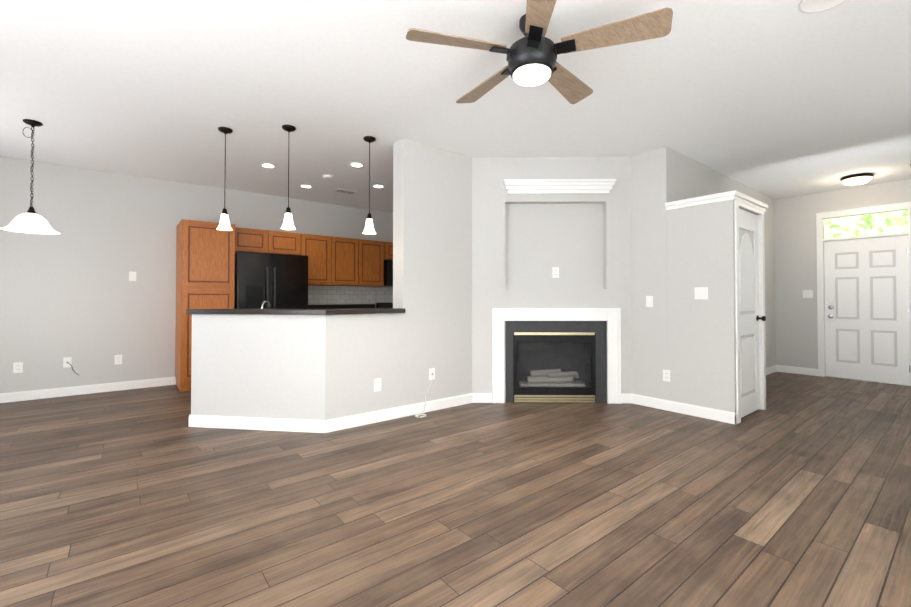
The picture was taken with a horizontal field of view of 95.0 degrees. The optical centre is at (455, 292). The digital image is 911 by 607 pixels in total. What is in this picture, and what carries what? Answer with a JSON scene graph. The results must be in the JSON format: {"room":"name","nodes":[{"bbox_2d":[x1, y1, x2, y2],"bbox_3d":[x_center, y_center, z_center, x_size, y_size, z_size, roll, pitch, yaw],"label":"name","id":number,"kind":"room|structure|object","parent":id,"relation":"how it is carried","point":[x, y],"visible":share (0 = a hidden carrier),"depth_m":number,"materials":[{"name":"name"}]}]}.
{"room":"living room","nodes":[
{"label":"living room","id":0,"kind":"room"},
{"bbox_2d":[0,156,392,392],"bbox_3d":[-1.744,-0.104,7.140,9.900,2.680,0.100,1,-1,-39],"label":"wall","id":1,"kind":"structure","parent":0,"point":[81,299],"depth_m":5.05,"materials":[{"name":"grey paint"}]},
{"bbox_2d":[13,362,22,372],"bbox_3d":[-4.817,0.827,4.595,0.072,0.116,0.008,1,-1,-39],"label":"outlet","id":2,"kind":"object","parent":1,"relation":"attached to","point":[17,367],"depth_m":4.60,"materials":[{"name":"white plastic"}]},
{"bbox_2d":[63,357,71,367],"bbox_3d":[-4.502,0.811,4.842,0.072,0.116,0.017,1,-1,-39],"label":"outlet","id":3,"kind":"object","parent":1,"relation":"attached to","point":[66,359],"depth_m":4.84,"materials":[{"name":"white plastic"}]},
{"bbox_2d":[0,377,175,402],"bbox_3d":[-4.568,1.148,4.787,2.315,0.104,0.013,1,-1,-39],"label":"baseboard","id":4,"kind":"structure","parent":1,"relation":"attached to","point":[126,385],"depth_m":4.92,"materials":[{"name":"white wood"}]},
{"bbox_2d":[115,355,121,364],"bbox_3d":[-4.145,0.825,5.133,0.072,0.116,0.008,1,-1,-39],"label":"outlet","id":5,"kind":"object","parent":1,"relation":"attached to","point":[118,358],"depth_m":5.13,"materials":[{"name":"white plastic"}]},
{"bbox_2d":[129,272,135,280],"bbox_3d":[-4.044,-0.203,5.229,0.072,0.116,0.008,1,-1,-39],"label":"light switch","id":6,"kind":"object","parent":1,"relation":"attached to","point":[132,275],"depth_m":5.22,"materials":[{"name":"white plastic"}]},
{"bbox_2d":[235,227,274,253],"bbox_3d":[-2.917,-0.715,5.918,0.520,0.335,0.349,1,-1,-39],"label":"upper cabinet","id":7,"kind":"object","parent":1,"relation":"attached to","point":[246,239],"depth_m":5.80,"materials":[{"name":"brown wood"}]},
{"bbox_2d":[275,231,302,254],"bbox_3d":[-2.608,-0.712,6.165,0.520,0.335,0.349,1,-1,-39],"label":"upper cabinet","id":8,"kind":"object","parent":1,"relation":"attached to","point":[289,243],"depth_m":6.09,"materials":[{"name":"brown wood"}]},
{"bbox_2d":[303,234,334,285],"bbox_3d":[-2.197,-0.494,6.491,0.525,0.760,0.349,1,-1,-39],"label":"upper cabinet","id":9,"kind":"object","parent":1,"relation":"attached to","point":[319,249],"depth_m":6.38,"materials":[{"name":"brown wood"}]},
{"bbox_2d":[308,285,374,308],"bbox_3d":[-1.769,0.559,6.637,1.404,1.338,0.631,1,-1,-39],"label":"backsplash","id":10,"kind":"structure","parent":1,"relation":"attached to","point":[337,297],"depth_m":6.93,"materials":[{"name":"white tile"}]},
{"bbox_2d":[335,237,362,285],"bbox_3d":[-1.861,-0.490,6.761,0.582,0.760,0.349,1,-1,-39],"label":"upper cabinet","id":11,"kind":"object","parent":1,"relation":"attached to","point":[337,261],"depth_m":6.67,"materials":[{"name":"brown wood"}]},
{"bbox_2d":[363,240,386,286],"bbox_3d":[-1.519,-0.486,7.035,0.538,0.760,0.349,1,-1,-39],"label":"upper cabinet","id":12,"kind":"object","parent":1,"relation":"attached to","point":[374,252],"depth_m":6.95,"materials":[{"name":"brown wood"}]},
{"bbox_2d":[375,287,392,301],"bbox_3d":[-1.113,0.040,7.573,0.760,0.275,0.009,1,-1,-39],"label":"backsplash","id":13,"kind":"structure","parent":1,"relation":"attached to","point":[383,294],"depth_m":7.44,"materials":[{"name":"tile"}]},
{"bbox_2d":[387,242,392,259],"bbox_3d":[-1.131,-0.711,7.349,0.436,0.300,0.349,1,-1,-39],"label":"upper cabinet","id":14,"kind":"object","parent":1,"relation":"attached to","point":[389,245],"depth_m":7.14,"materials":[{"name":"brown wood"}]},
{"bbox_2d":[380,260,392,286],"bbox_3d":[-0.979,-0.328,7.408,0.749,0.445,0.436,1,-1,-39],"label":"microwave","id":15,"kind":"object","parent":14,"relation":"attached to","point":[388,273],"visible":0.06,"depth_m":7.07,"materials":[{"name":"black metal"}]},
{"bbox_2d":[191,314,318,419],"bbox_3d":[-1.761,0.688,3.702,0.912,0.992,0.872,1,-1,-39],"label":"wall","id":16,"kind":"structure","parent":0,"point":[316,367],"depth_m":3.61,"materials":[{"name":"grey paint"}]},
{"bbox_2d":[188,415,327,432],"bbox_3d":[-1.759,1.131,3.639,0.880,0.104,0.981,1,-1,-39],"label":"baseboard","id":17,"kind":"structure","parent":16,"relation":"attached to","point":[288,425],"depth_m":3.58,"materials":[{"name":"white wood"}]},
{"bbox_2d":[186,308,405,314],"bbox_3d":[-1.474,0.172,3.886,1.668,0.042,1.119,1,-1,-39],"label":"countertop","id":18,"kind":"structure","parent":16,"relation":"on","point":[302,311],"depth_m":3.59,"materials":[{"name":"stone"}]},
{"bbox_2d":[261,301,269,308],"bbox_3d":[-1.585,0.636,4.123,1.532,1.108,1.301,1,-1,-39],"label":"faucet","id":19,"kind":"object","parent":18,"relation":"on","point":[264,302],"visible":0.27,"depth_m":3.99,"materials":[{"name":"silver metal"}]},
{"bbox_2d":[319,313,403,419],"bbox_3d":[-0.836,0.689,3.807,0.767,0.992,0.120,1,-1,-39],"label":"wall","id":20,"kind":"structure","parent":0,"point":[355,350],"depth_m":3.71,"materials":[{"name":"grey paint"}]},
{"bbox_2d":[374,378,380,391],"bbox_3d":[-0.712,0.846,3.821,0.072,0.116,0.008,1,-1,-39],"label":"outlet","id":21,"kind":"object","parent":20,"relation":"attached to","point":[377,384],"depth_m":3.82,"materials":[{"name":"white plastic"}]},
{"bbox_2d":[0,372,910,606],"bbox_3d":[0.575,1.242,4.224,9.900,0.100,7.520,1,-1,-39],"label":"floor","id":22,"kind":"structure","parent":0,"point":[796,492],"depth_m":2.27,"materials":[{"name":"brown wood"}]},
{"bbox_2d":[175,219,234,391],"bbox_3d":[-3.265,0.165,5.442,0.584,2.090,0.634,1,-1,-39],"label":"pantry cabinet","id":23,"kind":"object","parent":22,"relation":"on","point":[205,265],"visible":0.75,"depth_m":5.17,"materials":[{"name":"brown wood"}]},
{"bbox_2d":[235,251,307,308],"bbox_3d":[-2.628,0.349,5.849,0.899,1.735,0.740,1,-1,-39],"label":"refrigerator","id":24,"kind":"object","parent":22,"relation":"on","point":[277,281],"visible":0.46,"depth_m":5.57,"materials":[{"name":"black metal"}]},
{"bbox_2d":[376,303,392,307],"bbox_3d":[-0.890,0.708,7.281,0.747,1.060,0.670,1,-1,-39],"label":"range","id":25,"kind":"object","parent":22,"relation":"on","point":[384,305],"visible":0.02,"depth_m":7.34,"materials":[{"name":"black metal"}]},
{"bbox_2d":[415,377,432,417],"bbox_3d":[-0.286,1.003,4.059,0.262,0.368,0.130,1,-1,-39],"label":"cord","id":26,"kind":"object","parent":22,"relation":"on","point":[417,415],"visible":1,"depth_m":4.07,"materials":[{"name":"white plastic"}]},
{"bbox_2d":[0,0,910,212],"bbox_3d":[0.575,-1.538,4.266,9.900,0.100,7.520,1,-1,-39],"label":"ceiling","id":27,"kind":"structure","parent":0,"point":[775,99],"depth_m":3.11,"materials":[{"name":"paint"}]},
{"bbox_2d":[0,119,59,233],"bbox_3d":[-3.710,-1.016,3.657,0.372,0.960,0.372,1,-1,-39],"label":"dining pendant light","id":28,"kind":"object","parent":27,"relation":"hanging from","point":[31,220],"visible":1,"depth_m":3.63,"materials":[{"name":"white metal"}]},
{"bbox_2d":[217,127,232,230],"bbox_3d":[-2.106,-1.033,3.815,0.128,0.922,0.128,1,-1,-39],"label":"pendant light","id":29,"kind":"object","parent":27,"relation":"hanging from","point":[224,224],"visible":1,"depth_m":3.79,"materials":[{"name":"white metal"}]},
{"bbox_2d":[260,163,275,167],"bbox_3d":[-2.177,-1.475,4.854,0.170,0.008,0.170,1,-1,-39],"label":"recessed light","id":30,"kind":"object","parent":27,"relation":"in","point":[267,165],"visible":1,"depth_m":4.84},
{"bbox_2d":[281,125,295,229],"bbox_3d":[-1.507,-1.034,3.770,0.128,0.922,0.128,1,-1,-39],"label":"pendant light","id":31,"kind":"object","parent":27,"relation":"hanging from","point":[288,224],"visible":1,"depth_m":3.75,"materials":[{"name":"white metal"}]},
{"bbox_2d":[299,184,311,187],"bbox_3d":[-2.058,-1.461,5.744,0.170,0.008,0.170,1,-1,-39],"label":"recessed light","id":32,"kind":"object","parent":27,"relation":"in","point":[305,186],"visible":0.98,"depth_m":5.74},
{"bbox_2d":[323,175,333,179],"bbox_3d":[-1.611,-1.455,5.282,0.130,0.034,0.130,1,-1,-39],"label":"smoke detector","id":33,"kind":"object","parent":27,"relation":"attached to","point":[328,177],"visible":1,"depth_m":5.24,"materials":[{"name":"white plastic"}]},
{"bbox_2d":[333,188,356,193],"bbox_3d":[-1.586,-1.456,6.019,0.300,0.010,0.150,1,-1,-39],"label":"ceiling vent","id":34,"kind":"object","parent":27,"relation":"in","point":[344,191],"visible":1,"depth_m":6.00,"materials":[{"name":"white metal"}]},
{"bbox_2d":[349,162,363,166],"bbox_3d":[-1.142,-1.475,4.825,0.170,0.008,0.170,1,-1,-39],"label":"recessed light","id":35,"kind":"object","parent":27,"relation":"in","point":[355,164],"visible":0.98,"depth_m":4.80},
{"bbox_2d":[363,136,375,233],"bbox_3d":[-0.831,-1.030,4.029,0.128,0.922,0.128,1,-1,-39],"label":"pendant light","id":36,"kind":"object","parent":27,"relation":"hanging from","point":[369,228],"visible":1,"depth_m":4.01,"materials":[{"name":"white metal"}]},
{"bbox_2d":[372,184,384,187],"bbox_3d":[-1.061,-1.461,5.747,0.170,0.008,0.170,1,-1,-39],"label":"recessed light","id":37,"kind":"object","parent":27,"relation":"in","point":[378,186],"visible":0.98,"depth_m":5.74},
{"bbox_2d":[406,0,672,103],"bbox_3d":[0.421,-1.351,2.359,1.344,0.330,1.331,1,-1,-39],"label":"ceiling fan","id":38,"kind":"object","parent":27,"relation":"hanging from","point":[533,53],"visible":1,"depth_m":2.21,"materials":[{"name":"brown wood"}]},
{"bbox_2d":[798,0,846,12],"bbox_3d":[1.913,-1.515,2.147,0.232,0.010,0.232,1,-1,-39],"label":"ceiling vent","id":39,"kind":"object","parent":27,"relation":"in","point":[810,6],"visible":1,"depth_m":2.20,"materials":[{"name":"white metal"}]},
{"bbox_2d":[840,173,873,185],"bbox_3d":[5.085,-1.410,5.288,0.310,0.124,0.310,1,-1,-39],"label":"ceiling light","id":40,"kind":"object","parent":27,"relation":"attached to","point":[856,179],"visible":1,"depth_m":5.21,"materials":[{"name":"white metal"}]},
{"bbox_2d":[393,138,775,405],"bbox_3d":[1.249,-0.114,6.495,5.834,2.680,4.650,1,-1,-39],"label":"wall","id":41,"kind":"structure","parent":0,"point":[474,243],"depth_m":4.53,"materials":[{"name":"grey paint"}]},
{"bbox_2d":[429,368,434,379],"bbox_3d":[-0.233,0.821,4.199,0.072,0.116,0.017,1,-1,-39],"label":"outlet","id":42,"kind":"object","parent":41,"relation":"attached to","point":[432,370],"depth_m":4.20,"materials":[{"name":"white plastic"}]},
{"bbox_2d":[552,267,558,277],"bbox_3d":[1.114,-0.222,4.641,0.072,0.116,0.008,0,-1,1],"label":"outlet","id":43,"kind":"object","parent":41,"relation":"attached to","point":[555,272],"visible":1,"depth_m":4.64,"materials":[{"name":"white plastic"}]},
{"bbox_2d":[505,321,606,402],"bbox_3d":[1.095,0.755,4.666,1.092,0.886,0.299,0,-1,1],"label":"fireplace insert","id":44,"kind":"object","parent":41,"relation":"in","point":[555,361],"visible":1,"depth_m":4.54,"materials":[{"name":"metal"}]},
{"bbox_2d":[492,308,620,403],"bbox_3d":[1.089,0.684,4.514,1.380,1.025,0.036,0,-1,1],"label":"trim","id":45,"kind":"structure","parent":41,"relation":"attached to","point":[610,316],"depth_m":4.51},
{"bbox_2d":[503,179,615,193],"bbox_3d":[1.119,-1.146,4.511,1.200,0.136,0.095,0,-1,1],"label":"crown molding","id":46,"kind":"structure","parent":41,"relation":"attached to","point":[558,186],"depth_m":4.50,"materials":[{"name":"white wood"}]},
{"bbox_2d":[646,296,652,306],"bbox_3d":[2.030,0.094,4.369,0.008,0.116,0.072,1,-1,-39],"label":"light switch","id":47,"kind":"object","parent":41,"relation":"attached to","point":[649,299],"depth_m":4.36,"materials":[{"name":"white plastic"}]},
{"bbox_2d":[621,393,737,424],"bbox_3d":[2.183,1.139,4.153,0.060,0.104,1.062,1,-1,-39],"label":"baseboard","id":48,"kind":"structure","parent":41,"relation":"attached to","point":[683,408],"depth_m":4.09,"materials":[{"name":"white wood"}]},
{"bbox_2d":[665,190,767,211],"bbox_3d":[2.677,-0.870,4.270,0.930,0.075,0.624,1,-1,-39],"label":"trim","id":49,"kind":"structure","parent":41,"relation":"on","point":[726,196],"depth_m":3.98,"materials":[{"name":"white wood"}]},
{"bbox_2d":[667,200,762,412],"bbox_3d":[2.666,0.162,4.268,0.860,2.060,0.589,1,-1,-39],"label":"wall","id":50,"kind":"structure","parent":0,"point":[701,332],"depth_m":3.97,"materials":[{"name":"grey paint"}]},
{"bbox_2d":[663,369,669,381],"bbox_3d":[2.136,0.842,4.224,0.008,0.116,0.072,1,-1,-39],"label":"outlet","id":51,"kind":"object","parent":50,"relation":"attached to","point":[666,373],"depth_m":4.22,"materials":[{"name":"white plastic"}]},
{"bbox_2d":[694,287,707,298],"bbox_3d":[2.342,0.008,3.980,0.008,0.116,0.118,1,-1,-39],"label":"light switch","id":52,"kind":"object","parent":50,"relation":"attached to","point":[700,292],"depth_m":3.98,"materials":[{"name":"white plastic"}]},
{"bbox_2d":[734,200,765,423],"bbox_3d":[2.834,0.167,4.067,0.800,2.045,0.095,1,-1,-39],"label":"door frame","id":53,"kind":"structure","parent":50,"relation":"attached to","point":[762,337],"depth_m":4.23,"materials":[{"name":"white wood"}]},
{"bbox_2d":[739,208,765,417],"bbox_3d":[2.855,0.192,4.041,0.654,1.969,0.107,1,-1,-39],"label":"closet door","id":54,"kind":"structure","parent":50,"relation":"in","point":[749,314],"depth_m":4.08,"materials":[{"name":"white wood"}]},
{"bbox_2d":[766,365,775,374],"bbox_3d":[3.902,1.161,5.614,2.770,0.104,0.013,1,-1,-39],"label":"baseboard","id":55,"kind":"structure","parent":50,"relation":"attached to","point":[772,369],"depth_m":6.29,"materials":[{"name":"white wood"}]},
{"bbox_2d":[774,179,910,368],"bbox_3d":[4.399,-0.102,7.308,0.100,2.680,7.320,1,-1,-39],"label":"wall","id":56,"kind":"structure","parent":0,"point":[796,321],"depth_m":6.25,"materials":[{"name":"grey paint"}]},
{"bbox_2d":[776,365,817,375],"bbox_3d":[5.142,1.171,6.270,0.013,0.104,0.478,1,-1,-39],"label":"baseboard","id":57,"kind":"structure","parent":56,"relation":"attached to","point":[779,368],"depth_m":6.27,"materials":[{"name":"white wood"}]},
{"bbox_2d":[803,290,812,297],"bbox_3d":[5.224,0.021,6.188,0.008,0.116,0.118,1,-1,-39],"label":"light switch","id":58,"kind":"object","parent":56,"relation":"attached to","point":[807,293],"visible":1,"depth_m":6.19,"materials":[{"name":"white plastic"}]},
{"bbox_2d":[816,201,910,385],"bbox_3d":[5.634,0.024,5.747,0.122,2.382,0.986,1,-1,-39],"label":"door frame","id":59,"kind":"structure","parent":56,"relation":"attached to","point":[821,217],"depth_m":6.03,"materials":[{"name":"white wood"}]},
{"bbox_2d":[824,211,907,237],"bbox_3d":[5.641,-0.928,5.767,0.006,0.293,0.838,1,-1,-39],"label":"window","id":60,"kind":"structure","parent":56,"relation":"in","point":[866,225],"depth_m":5.74,"materials":[{"name":"glass"}]},
{"bbox_2d":[824,235,910,384],"bbox_3d":[5.616,0.230,5.730,0.116,1.945,0.834,1,-1,-39],"label":"front door","id":61,"kind":"structure","parent":56,"relation":"in","point":[867,320],"depth_m":5.71,"materials":[{"name":"white wood"}]},
{"label":"outside","id":62,"kind":"structure","parent":0,"visible":0},
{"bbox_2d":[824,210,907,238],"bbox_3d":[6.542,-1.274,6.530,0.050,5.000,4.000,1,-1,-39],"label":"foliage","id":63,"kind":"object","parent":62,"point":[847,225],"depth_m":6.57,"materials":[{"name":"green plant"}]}
]}

